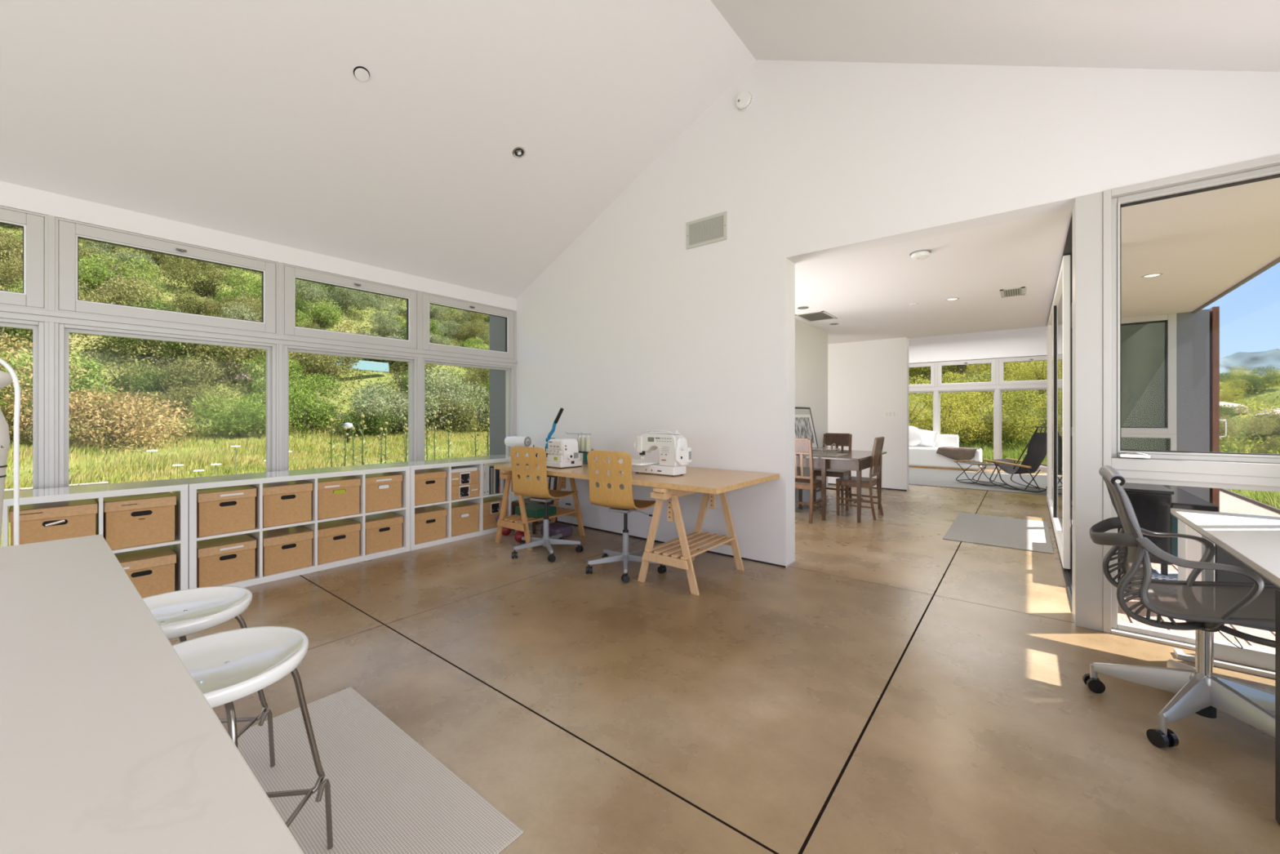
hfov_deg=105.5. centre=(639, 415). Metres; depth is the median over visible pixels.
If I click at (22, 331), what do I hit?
shrub
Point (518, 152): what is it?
recessed light
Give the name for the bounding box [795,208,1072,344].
ceiling
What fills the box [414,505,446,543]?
cardboard box
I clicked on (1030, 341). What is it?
wall
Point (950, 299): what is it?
recessed light
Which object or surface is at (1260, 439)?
growth
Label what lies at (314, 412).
shrub
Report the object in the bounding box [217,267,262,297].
shrub
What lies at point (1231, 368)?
shrub
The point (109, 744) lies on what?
countertop
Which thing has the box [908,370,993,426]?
shrub
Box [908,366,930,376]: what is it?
shrub
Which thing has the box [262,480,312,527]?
cardboard box
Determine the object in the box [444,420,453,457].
plant
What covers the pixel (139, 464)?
meadow grass
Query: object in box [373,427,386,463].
plant
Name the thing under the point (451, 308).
shrub
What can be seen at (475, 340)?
shrub
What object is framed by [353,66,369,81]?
recessed light
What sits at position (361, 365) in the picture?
panel
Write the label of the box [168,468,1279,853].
floor
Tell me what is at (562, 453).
machine
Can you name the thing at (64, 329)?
window
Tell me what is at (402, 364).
shrub
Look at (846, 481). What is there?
wooden chair
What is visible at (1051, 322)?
door
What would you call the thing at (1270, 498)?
meadow grass
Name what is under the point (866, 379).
wall
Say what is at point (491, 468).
book
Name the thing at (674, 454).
sewing machine
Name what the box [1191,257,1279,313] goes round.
trim
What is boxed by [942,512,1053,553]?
mat
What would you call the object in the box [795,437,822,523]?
wooden chair
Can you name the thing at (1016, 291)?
ceiling vent
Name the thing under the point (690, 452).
vent
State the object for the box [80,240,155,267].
shrub
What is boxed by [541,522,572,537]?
plastic bag
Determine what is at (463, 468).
paper stack
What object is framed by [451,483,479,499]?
flat cardboard box
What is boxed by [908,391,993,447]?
shrub
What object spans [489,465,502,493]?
book
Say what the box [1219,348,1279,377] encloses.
mountain ridge
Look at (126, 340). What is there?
shrub
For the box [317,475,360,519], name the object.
cardboard box
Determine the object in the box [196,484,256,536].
cardboard box
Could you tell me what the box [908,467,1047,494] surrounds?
rug
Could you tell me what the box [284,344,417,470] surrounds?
window
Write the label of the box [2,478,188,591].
shelving unit
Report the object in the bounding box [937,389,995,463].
window
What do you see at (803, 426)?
print
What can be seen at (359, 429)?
plant
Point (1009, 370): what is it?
shrub
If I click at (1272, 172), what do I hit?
window
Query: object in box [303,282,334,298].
shrub
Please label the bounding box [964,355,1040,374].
shrub
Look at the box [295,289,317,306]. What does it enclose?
shrub
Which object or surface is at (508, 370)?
window
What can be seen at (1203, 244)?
ceiling
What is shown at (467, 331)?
shrub
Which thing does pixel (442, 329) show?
shrub
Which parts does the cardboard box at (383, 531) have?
lid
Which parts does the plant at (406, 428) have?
stem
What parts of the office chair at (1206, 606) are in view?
caster stem, head rail, head rail, spine rail, leg, spine rail, caster stem, arm, leg, leg, rail, rail, arm, lever, leg, leg, under frame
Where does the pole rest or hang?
on the meadow grass at (139, 464)
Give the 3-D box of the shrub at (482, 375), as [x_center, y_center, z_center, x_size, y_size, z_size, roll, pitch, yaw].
[-7.918,-1.839,23.867,2.354,1.663,2.942,0,0,-37]
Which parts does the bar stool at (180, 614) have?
leg, seat, leg, leg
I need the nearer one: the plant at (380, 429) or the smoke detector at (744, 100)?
the smoke detector at (744, 100)
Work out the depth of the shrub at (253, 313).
17.47 m
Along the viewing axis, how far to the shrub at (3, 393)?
9.94 m
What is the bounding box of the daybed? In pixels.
[908,434,982,471]
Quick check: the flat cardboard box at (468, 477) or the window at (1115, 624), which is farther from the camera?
the flat cardboard box at (468, 477)
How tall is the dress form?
1.430 m
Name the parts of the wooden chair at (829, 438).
leg, post, seat, panel, cross rail, leg, post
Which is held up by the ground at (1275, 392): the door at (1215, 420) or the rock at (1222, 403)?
the rock at (1222, 403)
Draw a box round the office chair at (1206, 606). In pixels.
[1082,465,1279,747]
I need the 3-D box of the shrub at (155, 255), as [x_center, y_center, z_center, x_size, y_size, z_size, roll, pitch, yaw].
[-22.697,-8.010,23.822,2.802,1.956,2.673,0,0,15]
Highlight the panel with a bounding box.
[348,360,389,372]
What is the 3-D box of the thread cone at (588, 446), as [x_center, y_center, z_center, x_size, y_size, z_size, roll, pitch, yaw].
[-0.477,0.262,4.515,0.054,0.145,0.054,0,0,38]
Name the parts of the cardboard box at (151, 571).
lid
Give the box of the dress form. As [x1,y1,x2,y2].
[0,370,13,545]
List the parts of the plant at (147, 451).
stem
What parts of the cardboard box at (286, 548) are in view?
lid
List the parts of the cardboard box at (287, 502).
lid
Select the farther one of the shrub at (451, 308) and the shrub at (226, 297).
the shrub at (451, 308)
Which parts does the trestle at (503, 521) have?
leg, rail, leg, leg, rail, leg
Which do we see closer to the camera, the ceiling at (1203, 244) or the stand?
the stand
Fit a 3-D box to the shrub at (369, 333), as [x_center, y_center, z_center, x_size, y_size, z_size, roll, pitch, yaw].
[-11.965,-3.090,23.084,2.210,1.633,3.842,0,0,4]
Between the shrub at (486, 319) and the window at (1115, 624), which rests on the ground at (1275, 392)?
the shrub at (486, 319)
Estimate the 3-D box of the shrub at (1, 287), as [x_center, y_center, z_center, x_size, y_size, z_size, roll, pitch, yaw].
[-19.088,-3.183,14.139,2.343,1.640,2.196,0,0,38]
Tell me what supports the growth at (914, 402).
on the ground at (1275, 392)
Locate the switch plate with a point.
(888, 414)
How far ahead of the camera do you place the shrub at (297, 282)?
25.61 m
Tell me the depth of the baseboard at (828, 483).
8.13 m
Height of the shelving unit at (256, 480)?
0.774 m
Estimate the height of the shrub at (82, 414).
2.529 m
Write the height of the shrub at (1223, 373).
1.203 m
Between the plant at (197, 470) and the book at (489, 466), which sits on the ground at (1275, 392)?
the plant at (197, 470)
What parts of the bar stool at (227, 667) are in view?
leg, seat, leg, leg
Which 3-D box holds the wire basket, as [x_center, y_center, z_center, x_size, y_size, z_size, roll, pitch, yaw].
[2.300,0.410,6.051,0.353,0.134,0.353,0,0,38]
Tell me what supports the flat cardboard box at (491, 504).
on the flat cardboard box at (489, 522)
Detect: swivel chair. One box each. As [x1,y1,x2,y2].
[510,446,583,562]
[585,449,666,582]
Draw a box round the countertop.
[0,533,304,853]
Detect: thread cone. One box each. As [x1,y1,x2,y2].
[577,435,581,450]
[580,435,586,451]
[585,435,591,451]
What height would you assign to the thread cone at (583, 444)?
0.145 m
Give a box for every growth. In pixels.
[0,225,489,445]
[908,362,1047,452]
[1219,377,1279,453]
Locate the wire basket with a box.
[812,443,839,454]
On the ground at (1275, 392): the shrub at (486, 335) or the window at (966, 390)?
the shrub at (486, 335)
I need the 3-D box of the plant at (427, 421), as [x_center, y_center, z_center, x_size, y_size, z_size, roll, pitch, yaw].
[-4.392,0.606,10.056,0.276,1.047,0.245,0,0,25]
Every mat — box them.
[237,686,523,853]
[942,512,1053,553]
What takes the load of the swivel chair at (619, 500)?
on the floor
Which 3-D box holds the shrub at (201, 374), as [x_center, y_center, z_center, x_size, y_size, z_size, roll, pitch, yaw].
[-13.599,-1.065,13.951,2.623,1.457,2.521,0,0,-42]
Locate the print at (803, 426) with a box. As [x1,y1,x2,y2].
[795,417,814,443]
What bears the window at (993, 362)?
in the wall at (1030, 341)
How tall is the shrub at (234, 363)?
2.350 m
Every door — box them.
[1047,322,1049,503]
[1048,301,1054,524]
[1053,253,1071,570]
[1208,306,1226,511]
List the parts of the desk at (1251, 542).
grey leg, modesty panel, dark leg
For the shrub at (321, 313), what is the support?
on the ground at (1275, 392)
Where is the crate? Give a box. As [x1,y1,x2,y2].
[515,502,556,518]
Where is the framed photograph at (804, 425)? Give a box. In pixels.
[795,406,818,450]
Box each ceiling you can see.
[0,0,1279,298]
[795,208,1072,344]
[1070,177,1279,322]
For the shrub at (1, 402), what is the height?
1.465 m
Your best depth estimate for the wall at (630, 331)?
4.03 m
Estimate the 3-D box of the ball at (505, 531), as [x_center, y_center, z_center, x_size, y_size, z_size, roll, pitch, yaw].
[-1.381,1.175,5.016,0.120,0.120,0.120,0,0,38]
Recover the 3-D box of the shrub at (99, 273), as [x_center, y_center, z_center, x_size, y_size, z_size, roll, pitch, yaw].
[-20.515,-5.449,18.822,3.102,2.010,2.569,0,0,-36]
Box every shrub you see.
[0,226,22,259]
[0,231,22,271]
[0,256,22,292]
[0,285,19,292]
[0,326,70,345]
[0,327,22,358]
[0,331,198,451]
[0,351,116,416]
[0,376,31,408]
[0,391,32,434]
[3,284,22,293]
[78,244,143,282]
[78,253,166,295]
[78,274,164,306]
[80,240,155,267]
[91,240,151,256]
[93,297,231,366]
[95,352,224,397]
[107,361,198,399]
[112,288,164,306]
[116,312,309,384]
[130,248,212,267]
[134,382,236,417]
[145,298,191,313]
[148,255,244,297]
[161,288,223,316]
[182,393,266,436]
[208,294,253,319]
[215,280,262,306]
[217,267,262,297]
[219,291,262,321]
[219,301,259,350]
[236,376,324,415]
[240,326,304,359]
[240,353,345,400]
[240,387,342,433]
[251,295,313,326]
[288,352,363,382]
[295,279,327,299]
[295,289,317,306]
[295,294,313,315]
[295,297,345,327]
[296,283,379,312]
[302,280,342,297]
[302,320,324,329]
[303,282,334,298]
[322,355,373,360]
[333,404,398,436]
[342,288,406,309]
[347,382,441,432]
[347,389,407,411]
[355,331,405,362]
[367,299,406,339]
[374,312,403,325]
[383,360,435,373]
[386,299,432,317]
[386,365,489,431]
[391,368,436,392]
[395,318,443,340]
[424,393,484,433]
[425,368,484,407]
[429,304,449,321]
[429,320,464,338]
[429,333,451,344]
[434,309,474,337]
[440,307,488,328]
[443,306,460,315]
[453,318,489,339]
[458,367,489,391]
[460,337,485,347]
[464,342,489,349]
[465,402,489,422]
[466,405,489,429]
[475,312,489,329]
[478,321,489,343]
[480,377,489,399]
[482,391,489,404]
[908,359,979,374]
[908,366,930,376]
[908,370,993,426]
[908,374,969,431]
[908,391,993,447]
[954,361,1043,413]
[954,390,1045,444]
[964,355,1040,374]
[982,401,1032,433]
[1004,360,1047,391]
[1031,392,1047,419]
[1219,365,1279,393]
[1219,373,1235,390]
[1219,377,1249,402]
[1219,404,1239,422]
[1219,411,1279,441]
[1224,365,1279,390]
[1225,410,1279,436]
[1246,410,1279,439]
[1251,433,1279,453]
[1264,368,1279,386]
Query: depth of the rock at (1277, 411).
15.30 m
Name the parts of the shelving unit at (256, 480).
panel, panel, shelf, panel, panel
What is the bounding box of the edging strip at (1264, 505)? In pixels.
[1219,488,1279,513]
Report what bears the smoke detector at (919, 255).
attached to the ceiling at (870, 293)
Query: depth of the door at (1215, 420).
5.88 m
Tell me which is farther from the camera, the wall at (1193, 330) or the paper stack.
the wall at (1193, 330)
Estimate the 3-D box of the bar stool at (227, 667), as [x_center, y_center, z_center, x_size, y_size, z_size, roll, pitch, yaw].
[-1.037,0.910,1.187,0.380,0.635,0.380,0,0,-5]
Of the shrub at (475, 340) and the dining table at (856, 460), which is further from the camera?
the shrub at (475, 340)
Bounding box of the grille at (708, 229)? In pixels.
[688,215,723,244]
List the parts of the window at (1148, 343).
pane, pane, sash, frame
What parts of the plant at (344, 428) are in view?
stem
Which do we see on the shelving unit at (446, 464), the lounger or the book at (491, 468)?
the book at (491, 468)
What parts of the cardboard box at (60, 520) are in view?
lid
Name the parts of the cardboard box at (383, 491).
lid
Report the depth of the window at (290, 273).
4.58 m
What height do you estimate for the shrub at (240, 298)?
1.682 m
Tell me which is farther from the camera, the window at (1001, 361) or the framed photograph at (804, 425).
the window at (1001, 361)
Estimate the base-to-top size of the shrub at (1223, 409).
0.919 m
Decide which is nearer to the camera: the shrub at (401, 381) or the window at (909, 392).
the window at (909, 392)
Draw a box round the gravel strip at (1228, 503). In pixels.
[1219,490,1279,516]
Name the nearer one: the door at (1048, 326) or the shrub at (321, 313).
the door at (1048, 326)
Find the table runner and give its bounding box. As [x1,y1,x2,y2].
[813,452,847,456]
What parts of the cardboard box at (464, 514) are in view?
lid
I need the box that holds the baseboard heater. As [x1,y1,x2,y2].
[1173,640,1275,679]
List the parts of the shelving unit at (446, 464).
panel, panel, shelf, panel, panel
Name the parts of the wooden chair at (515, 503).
leg, seat, leg, post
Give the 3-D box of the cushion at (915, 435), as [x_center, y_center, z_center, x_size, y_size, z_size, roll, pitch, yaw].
[6.467,0.500,11.719,0.600,0.510,0.228,0,0,38]
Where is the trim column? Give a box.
[1072,191,1102,631]
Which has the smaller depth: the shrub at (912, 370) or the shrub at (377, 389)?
the shrub at (377, 389)
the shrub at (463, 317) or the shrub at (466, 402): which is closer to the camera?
the shrub at (466, 402)
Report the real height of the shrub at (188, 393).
1.112 m
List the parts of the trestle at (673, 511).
leg, rail, leg, leg, rail, leg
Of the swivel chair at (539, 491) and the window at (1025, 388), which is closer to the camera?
the swivel chair at (539, 491)
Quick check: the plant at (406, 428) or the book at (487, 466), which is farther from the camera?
the plant at (406, 428)
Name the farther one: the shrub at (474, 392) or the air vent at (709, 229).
the shrub at (474, 392)
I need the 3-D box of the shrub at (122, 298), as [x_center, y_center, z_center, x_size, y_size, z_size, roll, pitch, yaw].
[-16.796,-3.457,15.205,2.817,2.094,2.729,0,0,42]
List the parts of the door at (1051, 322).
pane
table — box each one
[493,457,779,493]
[795,449,886,522]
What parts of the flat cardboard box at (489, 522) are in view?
lid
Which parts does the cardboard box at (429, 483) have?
lid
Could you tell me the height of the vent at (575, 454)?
0.050 m
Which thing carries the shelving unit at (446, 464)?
on the floor
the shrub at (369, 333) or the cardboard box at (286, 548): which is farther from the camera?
the shrub at (369, 333)
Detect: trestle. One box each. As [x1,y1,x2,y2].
[494,470,585,551]
[637,487,744,595]
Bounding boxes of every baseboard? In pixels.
[548,519,785,567]
[827,483,906,490]
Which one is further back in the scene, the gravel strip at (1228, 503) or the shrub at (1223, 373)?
the shrub at (1223, 373)
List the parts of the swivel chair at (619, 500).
arm, arm, seat plate, arm, arm, arm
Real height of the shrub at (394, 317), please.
1.131 m
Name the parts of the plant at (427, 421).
stem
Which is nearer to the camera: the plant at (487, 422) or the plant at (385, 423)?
the plant at (385, 423)
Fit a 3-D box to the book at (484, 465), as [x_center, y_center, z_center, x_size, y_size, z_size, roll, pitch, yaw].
[-1.698,0.675,5.137,0.212,0.313,0.051,0,0,38]
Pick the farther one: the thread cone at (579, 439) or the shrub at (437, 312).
the shrub at (437, 312)
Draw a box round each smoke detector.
[735,90,753,111]
[909,249,931,260]
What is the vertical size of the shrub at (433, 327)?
1.487 m
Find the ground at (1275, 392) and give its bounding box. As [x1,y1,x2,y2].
[0,223,1279,546]
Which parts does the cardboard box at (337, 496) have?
lid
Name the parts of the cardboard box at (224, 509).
lid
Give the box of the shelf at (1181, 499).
[1162,484,1218,511]
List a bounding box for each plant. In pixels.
[146,449,157,480]
[172,464,183,478]
[193,469,204,476]
[210,463,221,475]
[231,445,240,474]
[323,417,339,466]
[336,426,351,466]
[346,426,361,465]
[356,414,368,464]
[356,420,368,465]
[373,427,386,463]
[378,422,391,462]
[400,417,408,462]
[400,426,408,462]
[424,419,433,460]
[429,414,441,459]
[442,422,454,458]
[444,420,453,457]
[471,427,480,456]
[483,417,489,455]
[485,421,489,455]
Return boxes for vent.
[573,452,577,457]
[686,211,726,249]
[688,451,691,459]
[795,311,837,321]
[1000,286,1025,297]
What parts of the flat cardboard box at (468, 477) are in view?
lid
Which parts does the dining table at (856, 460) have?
leg, leg, leg, leg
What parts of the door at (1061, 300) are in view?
rail, pane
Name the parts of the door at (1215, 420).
pull handle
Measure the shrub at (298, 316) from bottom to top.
1.335 m
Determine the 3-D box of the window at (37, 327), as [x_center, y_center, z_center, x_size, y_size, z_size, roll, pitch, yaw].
[-4.301,0.273,2.752,0.120,1.765,1.183,0,0,38]
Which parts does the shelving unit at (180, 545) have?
panel, shelf, panel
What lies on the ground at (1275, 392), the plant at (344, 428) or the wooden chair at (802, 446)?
the plant at (344, 428)
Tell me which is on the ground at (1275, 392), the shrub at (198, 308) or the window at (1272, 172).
the shrub at (198, 308)
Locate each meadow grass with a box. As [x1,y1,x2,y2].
[0,423,489,546]
[955,423,1047,464]
[1219,440,1279,509]
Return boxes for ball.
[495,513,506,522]
[502,526,511,535]
[514,530,524,542]
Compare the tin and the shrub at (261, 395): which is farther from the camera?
the shrub at (261, 395)
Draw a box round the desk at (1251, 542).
[1170,508,1279,825]
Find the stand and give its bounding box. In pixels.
[0,358,20,545]
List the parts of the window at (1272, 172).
crank handle, crank arm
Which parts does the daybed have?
backrest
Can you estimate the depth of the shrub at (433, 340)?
25.86 m
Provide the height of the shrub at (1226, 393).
1.344 m
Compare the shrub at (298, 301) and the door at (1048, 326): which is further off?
the shrub at (298, 301)
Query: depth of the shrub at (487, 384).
23.08 m
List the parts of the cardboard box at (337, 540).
lid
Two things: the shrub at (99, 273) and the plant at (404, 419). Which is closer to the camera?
the plant at (404, 419)
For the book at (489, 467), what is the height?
0.286 m
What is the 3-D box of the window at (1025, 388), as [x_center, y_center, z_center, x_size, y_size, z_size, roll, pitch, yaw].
[8.743,0.273,10.883,1.155,1.765,0.120,0,0,38]
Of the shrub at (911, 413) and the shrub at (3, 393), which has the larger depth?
the shrub at (911, 413)
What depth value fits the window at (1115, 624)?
2.67 m
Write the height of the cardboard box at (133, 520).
0.298 m
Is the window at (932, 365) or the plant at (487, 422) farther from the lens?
the window at (932, 365)
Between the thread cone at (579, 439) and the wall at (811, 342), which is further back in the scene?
the wall at (811, 342)
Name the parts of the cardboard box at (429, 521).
lid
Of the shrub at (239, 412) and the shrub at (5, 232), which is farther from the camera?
the shrub at (5, 232)
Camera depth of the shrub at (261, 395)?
14.76 m
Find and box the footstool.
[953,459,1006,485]
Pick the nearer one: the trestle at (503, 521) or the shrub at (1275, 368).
the trestle at (503, 521)
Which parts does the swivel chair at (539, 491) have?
arm, arm, seat plate, arm, arm, arm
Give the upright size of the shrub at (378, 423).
1.195 m
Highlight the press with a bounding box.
[545,407,564,448]
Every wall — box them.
[0,181,516,311]
[489,59,1279,567]
[795,320,827,507]
[827,337,908,490]
[908,326,1047,363]
[1176,309,1209,502]
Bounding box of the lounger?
[982,426,1047,492]
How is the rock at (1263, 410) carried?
on the ground at (1275, 392)
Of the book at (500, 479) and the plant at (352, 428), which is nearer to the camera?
the book at (500, 479)
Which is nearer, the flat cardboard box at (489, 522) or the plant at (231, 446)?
the flat cardboard box at (489, 522)
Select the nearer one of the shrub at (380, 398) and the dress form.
the dress form
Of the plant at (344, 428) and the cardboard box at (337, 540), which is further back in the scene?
the plant at (344, 428)
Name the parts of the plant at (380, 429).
stem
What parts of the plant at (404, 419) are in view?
stem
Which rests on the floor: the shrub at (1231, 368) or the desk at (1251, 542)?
the desk at (1251, 542)
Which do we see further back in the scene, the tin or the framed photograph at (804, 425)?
the framed photograph at (804, 425)
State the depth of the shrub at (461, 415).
16.82 m
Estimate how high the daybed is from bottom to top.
0.780 m
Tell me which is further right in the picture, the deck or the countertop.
the deck
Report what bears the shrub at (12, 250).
on the ground at (1275, 392)
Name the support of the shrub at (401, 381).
on the ground at (1275, 392)
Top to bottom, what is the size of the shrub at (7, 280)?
1.390 m
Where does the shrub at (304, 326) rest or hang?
on the ground at (1275, 392)
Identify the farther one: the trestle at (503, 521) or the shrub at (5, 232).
the shrub at (5, 232)
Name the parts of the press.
lever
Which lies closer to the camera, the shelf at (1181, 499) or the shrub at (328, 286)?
the shelf at (1181, 499)
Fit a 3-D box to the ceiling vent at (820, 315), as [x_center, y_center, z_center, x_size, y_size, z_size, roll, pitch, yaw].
[2.273,-1.276,6.290,0.370,0.007,0.560,0,0,38]
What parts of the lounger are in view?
arm rail, arm rail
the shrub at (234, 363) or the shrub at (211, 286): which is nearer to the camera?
the shrub at (234, 363)
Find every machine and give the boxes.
[545,431,591,468]
[608,429,691,475]
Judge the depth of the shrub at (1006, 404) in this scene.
14.22 m
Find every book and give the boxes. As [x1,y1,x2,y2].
[483,464,486,495]
[486,465,488,494]
[488,466,490,493]
[488,466,497,493]
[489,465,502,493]
[490,467,493,493]
[490,468,492,493]
[493,467,495,493]
[497,469,499,493]
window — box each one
[0,205,48,310]
[0,217,517,366]
[0,317,44,488]
[58,323,275,487]
[282,263,418,350]
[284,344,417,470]
[421,291,513,359]
[422,358,513,460]
[908,362,935,388]
[908,391,934,431]
[937,358,996,387]
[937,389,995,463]
[998,355,1047,385]
[999,387,1047,467]
[1070,313,1176,505]
[1102,154,1279,650]
[1111,477,1279,651]
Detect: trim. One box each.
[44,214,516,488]
[908,358,1047,471]
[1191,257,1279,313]
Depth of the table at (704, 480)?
3.70 m
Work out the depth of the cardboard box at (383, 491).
4.29 m
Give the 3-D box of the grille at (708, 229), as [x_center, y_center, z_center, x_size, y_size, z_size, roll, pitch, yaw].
[0.597,-1.671,4.409,0.360,0.188,0.003,0,0,38]
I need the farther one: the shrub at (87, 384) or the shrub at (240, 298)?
the shrub at (240, 298)
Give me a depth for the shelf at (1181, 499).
3.44 m
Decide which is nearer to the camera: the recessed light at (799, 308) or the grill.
the grill
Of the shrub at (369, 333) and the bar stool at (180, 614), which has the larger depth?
the shrub at (369, 333)
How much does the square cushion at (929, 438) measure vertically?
0.432 m
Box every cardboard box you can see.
[8,498,97,546]
[102,491,176,549]
[114,545,176,598]
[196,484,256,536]
[196,533,256,587]
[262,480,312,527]
[262,525,313,575]
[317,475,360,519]
[317,518,360,564]
[364,471,402,512]
[364,511,403,554]
[414,468,446,505]
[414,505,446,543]
[451,470,479,486]
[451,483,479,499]
[451,500,479,536]
[483,496,507,516]
[483,511,507,529]
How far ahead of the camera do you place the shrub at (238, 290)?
21.20 m
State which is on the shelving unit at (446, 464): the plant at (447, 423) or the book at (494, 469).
the book at (494, 469)
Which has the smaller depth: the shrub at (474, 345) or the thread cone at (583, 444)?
the thread cone at (583, 444)
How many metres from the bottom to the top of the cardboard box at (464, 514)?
0.277 m
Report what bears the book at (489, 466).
on the shelving unit at (446, 464)
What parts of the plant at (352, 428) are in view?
stem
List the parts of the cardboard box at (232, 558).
lid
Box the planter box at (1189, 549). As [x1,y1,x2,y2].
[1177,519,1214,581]
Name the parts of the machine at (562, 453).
panel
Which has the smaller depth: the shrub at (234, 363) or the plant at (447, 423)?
the plant at (447, 423)
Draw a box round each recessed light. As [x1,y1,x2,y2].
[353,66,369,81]
[512,146,525,158]
[797,306,808,309]
[945,297,959,300]
[1141,273,1163,277]
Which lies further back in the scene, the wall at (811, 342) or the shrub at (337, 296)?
the shrub at (337, 296)
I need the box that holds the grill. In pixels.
[1117,482,1218,581]
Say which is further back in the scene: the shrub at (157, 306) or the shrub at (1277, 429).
the shrub at (157, 306)
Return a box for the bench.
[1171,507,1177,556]
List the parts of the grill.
leg, lid, leg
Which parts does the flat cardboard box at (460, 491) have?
lid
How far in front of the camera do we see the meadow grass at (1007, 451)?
13.71 m
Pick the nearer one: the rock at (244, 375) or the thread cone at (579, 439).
the thread cone at (579, 439)
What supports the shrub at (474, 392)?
on the ground at (1275, 392)
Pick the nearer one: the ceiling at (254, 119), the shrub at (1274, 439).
the ceiling at (254, 119)
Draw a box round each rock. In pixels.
[229,373,252,382]
[1219,400,1249,416]
[1247,407,1279,414]
[1255,409,1279,418]
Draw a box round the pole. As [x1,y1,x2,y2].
[4,481,108,491]
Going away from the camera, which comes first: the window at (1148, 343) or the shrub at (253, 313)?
the window at (1148, 343)
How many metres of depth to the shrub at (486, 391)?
21.76 m
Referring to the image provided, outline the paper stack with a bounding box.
[451,465,477,472]
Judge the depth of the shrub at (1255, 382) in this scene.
20.54 m
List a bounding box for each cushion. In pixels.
[908,425,923,446]
[917,429,937,447]
[1151,568,1177,580]
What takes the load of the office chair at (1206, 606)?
on the floor
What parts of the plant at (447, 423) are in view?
stem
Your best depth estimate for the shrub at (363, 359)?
21.56 m
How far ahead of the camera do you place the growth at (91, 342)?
16.56 m
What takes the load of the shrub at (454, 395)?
on the ground at (1275, 392)
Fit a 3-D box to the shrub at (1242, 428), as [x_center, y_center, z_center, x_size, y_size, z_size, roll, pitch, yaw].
[18.668,0.299,14.734,1.507,0.884,1.569,0,0,-22]
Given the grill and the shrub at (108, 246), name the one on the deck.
the grill
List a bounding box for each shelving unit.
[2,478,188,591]
[176,462,409,588]
[389,453,538,551]
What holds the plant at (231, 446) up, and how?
on the ground at (1275, 392)
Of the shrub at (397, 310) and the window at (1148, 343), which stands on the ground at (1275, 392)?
the shrub at (397, 310)
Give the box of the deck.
[1070,506,1275,649]
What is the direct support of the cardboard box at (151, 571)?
on the shelving unit at (180, 545)
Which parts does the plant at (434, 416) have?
stem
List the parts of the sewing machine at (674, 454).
carry handle, arm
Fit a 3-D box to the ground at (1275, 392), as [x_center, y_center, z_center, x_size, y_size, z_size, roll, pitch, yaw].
[15.138,-10.362,23.094,145.000,23.993,135.000,0,0,38]
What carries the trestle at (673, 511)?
on the floor
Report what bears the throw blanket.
on the daybed
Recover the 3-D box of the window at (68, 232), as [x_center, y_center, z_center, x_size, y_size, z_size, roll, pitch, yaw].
[-3.895,-0.960,3.219,0.176,0.700,7.460,0,0,38]
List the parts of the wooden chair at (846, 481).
leg, leg, seat, post, cross rail, panel, post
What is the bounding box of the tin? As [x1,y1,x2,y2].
[582,448,593,462]
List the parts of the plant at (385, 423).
stem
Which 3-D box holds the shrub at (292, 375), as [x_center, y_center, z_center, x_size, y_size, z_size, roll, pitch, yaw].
[-11.591,-1.147,16.226,2.744,1.828,2.324,0,0,31]
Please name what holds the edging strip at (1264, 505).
on the ground at (1275, 392)
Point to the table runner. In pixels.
(816, 453)
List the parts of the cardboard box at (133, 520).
lid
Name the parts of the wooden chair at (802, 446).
panel, cross rail, seat, post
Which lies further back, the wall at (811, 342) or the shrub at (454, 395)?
the shrub at (454, 395)
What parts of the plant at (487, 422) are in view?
stem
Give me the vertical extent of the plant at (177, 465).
0.591 m
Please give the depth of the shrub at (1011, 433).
14.23 m
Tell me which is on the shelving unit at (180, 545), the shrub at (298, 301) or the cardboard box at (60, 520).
the cardboard box at (60, 520)
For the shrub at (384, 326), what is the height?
2.299 m
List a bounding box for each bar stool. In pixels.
[142,586,275,767]
[172,626,333,849]
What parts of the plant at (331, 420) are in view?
stem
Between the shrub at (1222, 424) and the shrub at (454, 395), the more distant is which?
the shrub at (454, 395)
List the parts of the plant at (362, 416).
stem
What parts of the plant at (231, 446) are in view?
stem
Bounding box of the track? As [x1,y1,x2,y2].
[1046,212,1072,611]
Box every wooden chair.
[511,475,557,533]
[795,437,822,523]
[813,432,852,503]
[835,436,884,519]
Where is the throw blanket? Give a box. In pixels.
[936,446,980,462]
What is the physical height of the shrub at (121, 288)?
1.074 m
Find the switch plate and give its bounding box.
[884,409,897,418]
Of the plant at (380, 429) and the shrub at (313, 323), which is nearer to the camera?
the plant at (380, 429)
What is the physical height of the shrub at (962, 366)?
2.615 m
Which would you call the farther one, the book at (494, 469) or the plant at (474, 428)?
the plant at (474, 428)

